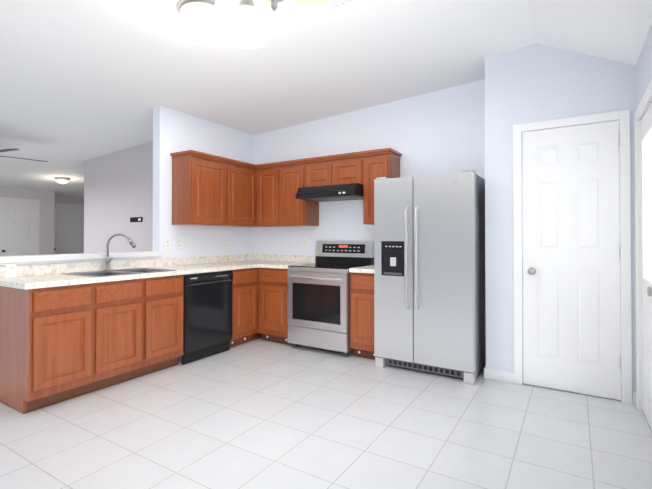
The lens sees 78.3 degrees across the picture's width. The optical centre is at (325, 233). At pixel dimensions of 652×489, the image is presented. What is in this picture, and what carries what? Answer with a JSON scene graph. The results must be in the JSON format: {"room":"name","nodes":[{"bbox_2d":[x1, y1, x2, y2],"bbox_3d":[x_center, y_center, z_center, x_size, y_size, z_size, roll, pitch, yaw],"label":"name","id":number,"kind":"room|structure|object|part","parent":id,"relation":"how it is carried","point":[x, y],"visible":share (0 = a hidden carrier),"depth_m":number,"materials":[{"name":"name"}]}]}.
{"room":"kitchen","nodes":[
{"label":"kitchen","id":0,"kind":"room"},
{"bbox_2d":[0,187,54,254],"bbox_3d":[-8.789,0.060,5.866,0.120,2.450,8.670,0,-1,32],"label":"wall","id":1,"kind":"structure","parent":0,"point":[47,224],"depth_m":9.34,"materials":[{"name":"white paint"}]},
{"bbox_2d":[0,200,36,255],"bbox_3d":[-6.800,0.292,8.861,0.100,2.030,0.700,0,-1,32],"label":"room door","id":2,"kind":"structure","parent":1,"relation":"in","point":[18,227],"depth_m":8.86,"materials":[{"name":"white wood"}]},
{"bbox_2d":[0,197,39,254],"bbox_3d":[-6.837,0.263,8.884,0.020,2.101,0.830,0,-1,32],"label":"door frame","id":3,"kind":"structure","parent":1,"relation":"attached to","point":[38,214],"depth_m":9.20,"materials":[{"name":"white"}]},
{"bbox_2d":[55,195,83,204],"bbox_3d":[-6.716,0.103,10.451,0.120,2.450,1.550,0,-1,32],"label":"wall","id":4,"kind":"structure","parent":0,"point":[69,200],"depth_m":10.41,"materials":[{"name":"white paint"}]},
{"bbox_2d":[54,205,82,253],"bbox_3d":[-6.663,0.305,10.316,0.100,2.030,0.760,0,-1,32],"label":"hall door","id":5,"kind":"structure","parent":4,"relation":"in","point":[68,228],"depth_m":10.36,"materials":[{"name":"white wood"}]},
{"bbox_2d":[55,203,83,252],"bbox_3d":[-6.701,0.276,10.340,0.020,2.101,0.890,0,-1,32],"label":"door frame","id":6,"kind":"structure","parent":4,"relation":"attached to","point":[63,204],"depth_m":10.65,"materials":[{"name":"white"}]},
{"bbox_2d":[84,141,152,252],"bbox_3d":[-2.713,-0.062,5.898,2.980,2.694,0.120,0,-1,32],"label":"wall","id":7,"kind":"structure","parent":0,"point":[118,190],"depth_m":6.10,"materials":[{"name":"white paint"}]},
{"bbox_2d":[130,217,142,221],"bbox_3d":[-2.773,-0.208,5.862,0.293,0.065,0.007,0,-1,32],"label":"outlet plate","id":8,"kind":"object","parent":7,"relation":"attached to","point":[136,219],"visible":1,"depth_m":5.86,"materials":[{"name":"black plastic"}]},
{"bbox_2d":[0,105,253,266],"bbox_3d":[-3.185,-0.124,2.192,0.120,2.750,8.320,0,-1,32],"label":"wall","id":9,"kind":"structure","parent":0,"point":[174,131],"depth_m":4.64,"materials":[{"name":"white paint"}]},
{"bbox_2d":[0,251,161,265],"bbox_3d":[-3.611,0.199,1.500,0.200,0.066,6.700,0,-1,32],"label":"trim","id":10,"kind":"structure","parent":9,"relation":"on","point":[36,259],"depth_m":3.56,"materials":[{"name":"white wood"}]},
{"bbox_2d":[165,239,170,248],"bbox_3d":[-1.741,0.111,4.401,0.007,0.115,0.072,0,-1,32],"label":"electrical outlet","id":11,"kind":"object","parent":9,"relation":"attached to","point":[167,243],"visible":1,"depth_m":4.40,"materials":[{"name":"white plastic"}]},
{"bbox_2d":[177,239,182,248],"bbox_3d":[-1.656,0.112,4.537,0.007,0.115,0.072,0,-1,32],"label":"electrical outlet","id":12,"kind":"object","parent":9,"relation":"attached to","point":[179,243],"visible":1,"depth_m":4.53,"materials":[{"name":"white plastic"}]},
{"bbox_2d":[172,152,229,225],"bbox_3d":[-1.441,-0.480,4.587,0.320,0.762,0.523,0,-1,32],"label":"upper cabinet","id":13,"kind":"object","parent":9,"relation":"attached to","point":[210,190],"depth_m":4.42,"materials":[{"name":"brown wood"}]},
{"bbox_2d":[224,238,228,246],"bbox_3d":[-1.277,0.118,5.149,0.007,0.115,0.072,0,-1,32],"label":"electrical outlet","id":14,"kind":"object","parent":9,"relation":"attached to","point":[226,242],"visible":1,"depth_m":5.14,"materials":[{"name":"white plastic"}]},
{"bbox_2d":[230,160,257,226],"bbox_3d":[-1.171,-0.476,5.023,0.320,0.762,0.503,0,-1,32],"label":"upper cabinet","id":15,"kind":"object","parent":9,"relation":"attached to","point":[243,177],"depth_m":4.96,"materials":[{"name":"brown wood"}]},
{"bbox_2d":[0,338,651,488],"bbox_3d":[-3.957,1.315,3.762,12.100,0.100,10.600,0,-1,32],"label":"floor","id":16,"kind":"structure","parent":0,"point":[259,413],"depth_m":2.52,"materials":[{"name":"tile"}]},
{"bbox_2d":[178,270,232,364],"bbox_3d":[-1.436,0.834,4.255,0.612,0.864,0.617,0,-1,32],"label":"dishwasher","id":17,"kind":"object","parent":16,"relation":"on","point":[207,324],"visible":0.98,"depth_m":4.06,"materials":[{"name":"black"}]},
{"bbox_2d":[230,268,255,347],"bbox_3d":[-1.173,0.837,4.716,0.626,0.876,0.434,0,-1,32],"label":"base cabinet","id":18,"kind":"object","parent":16,"relation":"on","point":[244,280],"depth_m":4.53,"materials":[{"name":"brown wood"}]},
{"bbox_2d":[256,267,293,344],"bbox_3d":[-0.454,0.838,4.870,0.475,0.876,0.627,0,-1,32],"label":"base cabinet","id":19,"kind":"object","parent":16,"relation":"on","point":[271,283],"depth_m":4.62,"materials":[{"name":"brown wood"}]},
{"bbox_2d":[0,254,259,289],"bbox_3d":[-1.511,0.330,4.141,0.660,0.125,2.987,0,-1,32],"label":"countertop","id":20,"kind":"structure","parent":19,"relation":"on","point":[36,276],"depth_m":3.63,"materials":[{"name":"stone"}]},
{"bbox_2d":[5,264,15,277],"bbox_3d":[-2.483,0.294,3.154,0.007,0.115,0.072,0,-1,32],"label":"outlet","id":21,"kind":"object","parent":20,"relation":"attached to","point":[10,270],"visible":0.94,"depth_m":3.15,"materials":[{"name":"white plastic"}]},
{"bbox_2d":[61,268,175,276],"bbox_3d":[-1.843,0.415,3.609,0.540,0.148,0.750,0,-1,32],"label":"sink","id":22,"kind":"object","parent":20,"relation":"in","point":[103,273],"visible":0.33,"depth_m":3.62,"materials":[{"name":"silver metal"}]},
{"bbox_2d":[104,233,135,270],"bbox_3d":[-1.929,0.168,3.746,0.221,0.347,0.210,0,-1,32],"label":"faucet","id":23,"kind":"object","parent":20,"relation":"on","point":[108,258],"visible":1,"depth_m":3.72,"materials":[{"name":"silver metal"}]},
{"bbox_2d":[260,254,314,268],"bbox_3d":[-0.437,0.337,4.852,0.418,0.125,0.647,0,-1,32],"label":"countertop","id":24,"kind":"structure","parent":19,"relation":"on","point":[266,260],"depth_m":5.12,"materials":[{"name":"stone"}]},
{"bbox_2d":[287,241,373,356],"bbox_3d":[0.044,0.679,4.498,0.756,1.185,0.710,0,-1,32],"label":"range","id":25,"kind":"object","parent":16,"relation":"on","point":[318,303],"visible":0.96,"depth_m":4.28,"materials":[{"name":"grey metal"}]},
{"bbox_2d":[350,272,375,359],"bbox_3d":[0.531,0.832,4.260,0.308,0.876,0.627,0,-1,32],"label":"base cabinet","id":26,"kind":"object","parent":16,"relation":"on","point":[361,284],"depth_m":4.01,"materials":[{"name":"brown wood"}]},
{"bbox_2d":[349,265,373,272],"bbox_3d":[0.530,0.331,4.262,0.310,0.125,0.633,0,-1,32],"label":"countertop","id":27,"kind":"structure","parent":26,"relation":"on","point":[364,269],"depth_m":4.04,"materials":[{"name":"stone"}]},
{"bbox_2d":[374,169,485,384],"bbox_3d":[1.006,0.365,3.833,0.905,1.802,0.780,0,-1,32],"label":"refrigerator","id":28,"kind":"object","parent":16,"relation":"on","point":[429,280],"visible":1,"depth_m":3.54,"materials":[{"name":"grey metal"}]},
{"bbox_2d":[0,0,651,197],"bbox_3d":[-3.957,-1.368,3.787,12.100,0.707,10.600,0,-1,32],"label":"ceiling","id":29,"kind":"structure","parent":0,"point":[81,81],"depth_m":3.38,"materials":[{"name":"white paint"}]},
{"bbox_2d":[0,149,47,161],"bbox_3d":[-4.236,-1.091,4.985,1.296,0.340,1.301,0,-1,32],"label":"room ceiling fan","id":30,"kind":"object","parent":29,"relation":"hanging from","point":[4,150],"visible":1,"depth_m":4.88,"materials":[{"name":"brown metal"}]},
{"bbox_2d":[54,177,69,183],"bbox_3d":[-5.279,-1.047,8.014,0.268,0.124,0.268,0,-1,32],"label":"light","id":31,"kind":"object","parent":29,"relation":"attached to","point":[61,180],"visible":1,"depth_m":7.93,"materials":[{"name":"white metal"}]},
{"bbox_2d":[177,0,215,30],"bbox_3d":[-0.817,-1.428,2.667,0.328,0.124,0.328,0,-1,32],"label":"kitchen ceiling light","id":32,"kind":"object","parent":29,"relation":"attached to","point":[195,14],"visible":0.54,"depth_m":2.56,"materials":[{"name":"white glass"}]},
{"bbox_2d":[202,0,326,49],"bbox_3d":[-0.194,-1.175,1.472,0.572,0.770,0.304,0,-1,32],"label":"chandelier","id":33,"kind":"object","parent":29,"relation":"hanging from","point":[224,19],"visible":1,"depth_m":1.59,"materials":[{"name":"white glass"}]},
{"bbox_2d":[323,0,356,10],"bbox_3d":[0.134,-1.531,2.550,0.360,0.025,0.200,0,-1,32],"label":"ceiling vent","id":34,"kind":"object","parent":29,"relation":"in","point":[330,5],"visible":1,"depth_m":2.65,"materials":[{"name":"white"}]},
{"bbox_2d":[254,79,484,255],"bbox_3d":[0.359,-0.157,4.821,3.380,2.863,0.120,0,-1,32],"label":"wall","id":35,"kind":"structure","parent":0,"point":[442,131],"depth_m":4.61,"materials":[{"name":"white paint"}]},
{"bbox_2d":[254,164,277,226],"bbox_3d":[-0.665,-0.475,5.194,0.398,0.762,0.320,0,-1,32],"label":"upper cabinet","id":36,"kind":"object","parent":35,"relation":"attached to","point":[266,210],"depth_m":5.06,"materials":[{"name":"brown wood"}]},
{"bbox_2d":[278,160,318,226],"bbox_3d":[-0.333,-0.476,4.989,0.382,0.762,0.320,0,-1,32],"label":"upper cabinet","id":37,"kind":"object","parent":35,"relation":"attached to","point":[292,212],"depth_m":4.86,"materials":[{"name":"brown wood"}]},
{"bbox_2d":[303,238,307,246],"bbox_3d":[-0.261,0.118,5.127,0.072,0.115,0.007,0,-1,32],"label":"electrical outlet","id":38,"kind":"object","parent":35,"relation":"attached to","point":[305,242],"visible":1,"depth_m":5.12,"materials":[{"name":"white plastic"}]},
{"bbox_2d":[306,156,333,186],"bbox_3d":[-0.008,-0.696,4.789,0.384,0.327,0.320,0,-1,32],"label":"upper cabinet","id":39,"kind":"object","parent":35,"relation":"attached to","point":[320,172],"depth_m":4.64,"materials":[{"name":"brown wood"}]},
{"bbox_2d":[334,152,361,184],"bbox_3d":[0.318,-0.698,4.588,0.383,0.327,0.320,0,-1,32],"label":"upper cabinet","id":40,"kind":"object","parent":35,"relation":"attached to","point":[347,169],"depth_m":4.44,"materials":[{"name":"brown wood"}]},
{"bbox_2d":[295,183,362,201],"bbox_3d":[0.105,-0.467,4.605,0.759,0.133,0.508,0,-1,32],"label":"range hood","id":41,"kind":"object","parent":40,"relation":"attached to","point":[343,192],"visible":0.88,"depth_m":4.42,"materials":[{"name":"black metal"}]},
{"bbox_2d":[362,148,399,224],"bbox_3d":[0.612,-0.482,4.404,0.308,0.762,0.320,0,-1,32],"label":"upper cabinet","id":42,"kind":"object","parent":35,"relation":"attached to","point":[385,163],"depth_m":4.30,"materials":[{"name":"brown wood"}]},
{"bbox_2d":[485,44,635,402],"bbox_3d":[1.938,-0.178,3.267,1.180,2.877,0.140,0,-1,32],"label":"wall","id":43,"kind":"structure","parent":0,"point":[532,83],"depth_m":3.40,"materials":[{"name":"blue paint"}]},
{"bbox_2d":[484,366,492,377],"bbox_3d":[1.516,1.222,3.707,0.014,0.085,0.494,0,-1,32],"label":"baseboard","id":44,"kind":"structure","parent":43,"relation":"attached to","point":[487,372],"depth_m":3.49,"materials":[{"name":"white wood"}]},
{"bbox_2d":[522,120,620,399],"bbox_3d":[1.925,0.199,3.167,0.672,2.106,0.110,0,-1,32],"label":"pantry door","id":45,"kind":"structure","parent":43,"relation":"in","point":[571,252],"depth_m":3.17,"materials":[{"name":"white wood"}]},
{"bbox_3d":[2.212,0.128,3.004,0.012,1.766,0.022,0,-1,32],"label":"pantry door hinge","id":46,"kind":"part","parent":45,"relation":"part of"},
{"bbox_2d":[513,109,631,403],"bbox_3d":[1.958,0.169,3.229,0.794,2.182,0.138,0,-1,32],"label":"door frame","id":47,"kind":"structure","parent":43,"relation":"attached to","point":[622,117],"depth_m":3.01,"materials":[{"name":"white wood"}]},
{"bbox_2d":[636,23,651,379],"bbox_3d":[0.325,-0.127,-0.345,0.120,2.707,7.700,0,-1,32],"label":"wall","id":48,"kind":"structure","parent":0,"point":[643,71],"depth_m":2.62,"materials":[{"name":"white paint"}]},
{"bbox_2d":[634,79,651,432],"bbox_3d":[2.034,0.187,2.428,0.138,2.132,1.064,0,-1,32],"label":"door frame","id":49,"kind":"structure","parent":48,"relation":"attached to","point":[643,105],"depth_m":2.85,"materials":[{"name":"white wood"}]},
{"bbox_2d":[641,102,651,430],"bbox_3d":[1.985,0.216,2.458,0.123,2.050,0.928,0,-1,32],"label":"entry door","id":50,"kind":"structure","parent":48,"relation":"in","point":[646,168],"depth_m":2.68,"materials":[{"name":"white wood"}]}
]}

